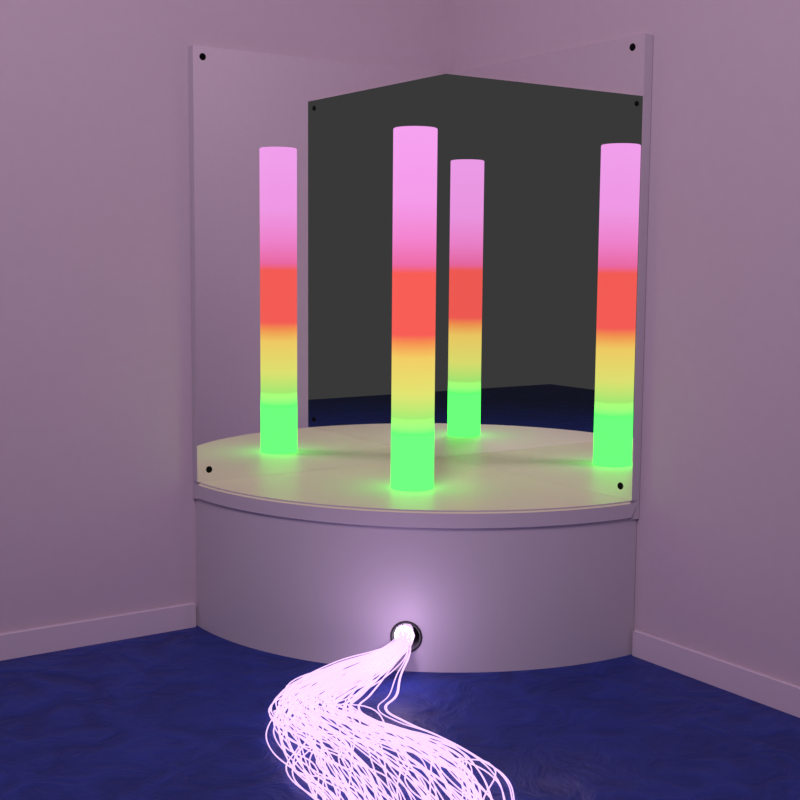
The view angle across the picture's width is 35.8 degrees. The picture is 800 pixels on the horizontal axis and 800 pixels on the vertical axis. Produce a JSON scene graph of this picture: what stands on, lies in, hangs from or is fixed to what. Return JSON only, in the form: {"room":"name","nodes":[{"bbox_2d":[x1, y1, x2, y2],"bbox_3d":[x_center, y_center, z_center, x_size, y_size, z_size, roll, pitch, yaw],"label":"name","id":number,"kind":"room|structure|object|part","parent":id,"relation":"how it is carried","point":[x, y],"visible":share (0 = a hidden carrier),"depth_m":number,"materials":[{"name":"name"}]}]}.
{"room":"sensory room","nodes":[
{"label":"sensory room","id":0,"kind":"room"},
{"bbox_2d":[0,0,448,632],"bbox_3d":[-2.176,-0.632,3.062,5.616,3.000,0.100,-4,8,-34],"label":"wall","id":1,"kind":"structure","parent":0,"point":[98,505],"depth_m":3.90,"materials":[{"name":"paint"}]},
{"bbox_2d":[0,602,195,660],"bbox_3d":[-2.584,0.851,2.887,4.579,0.085,0.015,-4,8,-34],"label":"baseboard","id":2,"kind":"structure","parent":1,"relation":"attached to","point":[91,631],"depth_m":3.97,"materials":[{"name":"white paint"}]},
{"bbox_2d":[188,45,445,481],"bbox_3d":[-0.261,-0.458,4.308,1.000,1.412,0.036,-4,8,-34],"label":"mirror","id":3,"kind":"object","parent":1,"relation":"attached to","point":[291,157],"visible":1,"depth_m":4.22,"materials":[{"name":"grey mirror"}]},
{"bbox_2d":[0,625,799,799],"bbox_3d":[-0.530,1.193,0.814,5.616,0.100,5.796,-4,8,-34],"label":"floor","id":4,"kind":"structure","parent":0,"point":[182,714],"depth_m":3.28,"materials":[{"name":"blue carpet"}]},
{"bbox_2d":[265,624,514,799],"bbox_3d":[-0.083,0.808,3.211,0.532,0.136,1.170,-1,7,-14],"label":"strands","id":5,"kind":"object","parent":4,"relation":"on","point":[333,679],"visible":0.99,"depth_m":3.15,"materials":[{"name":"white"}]},
{"bbox_2d":[193,458,638,672],"bbox_3d":[0.026,0.538,4.015,1.033,0.496,1.033,-4,8,-34],"label":"plinth","id":6,"kind":"object","parent":4,"relation":"on","point":[490,570],"visible":0.92,"depth_m":3.77,"materials":[{"name":"grey plastic"}]},
{"bbox_2d":[391,126,437,491],"bbox_3d":[0.044,-0.286,3.971,0.140,1.152,0.140,-4,8,-34],"label":"tube","id":7,"kind":"object","parent":6,"relation":"on","point":[414,147],"visible":1,"depth_m":3.92,"materials":[{"name":"multicoloured plastic"}]},
{"bbox_3d":[0.028,0.321,3.990,1.033,0.060,1.033,-4,8,-34],"label":"padded lid","id":8,"kind":"part","parent":6,"relation":"part of","materials":[{"name":"white leather"}]},
{"bbox_2d":[448,0,799,685],"bbox_3d":[1.817,-0.513,2.282,0.100,3.000,5.896,-4,8,-34],"label":"wall","id":9,"kind":"structure","parent":0,"point":[717,561],"depth_m":3.56,"materials":[{"name":"paint"}]},
{"bbox_2d":[441,33,652,500],"bbox_3d":[0.455,-0.438,4.174,0.036,1.412,1.000,-4,8,-34],"label":"mirror","id":10,"kind":"object","parent":9,"relation":"attached to","point":[547,156],"visible":1,"depth_m":4.09,"materials":[{"name":"grey mirror"}]},
{"bbox_2d":[632,629,799,717],"bbox_3d":[2.077,0.994,1.946,0.015,0.085,4.759,-4,8,-34],"label":"baseboard","id":11,"kind":"structure","parent":9,"relation":"attached to","point":[779,694],"depth_m":3.61,"materials":[{"name":"white paint"}]}
]}

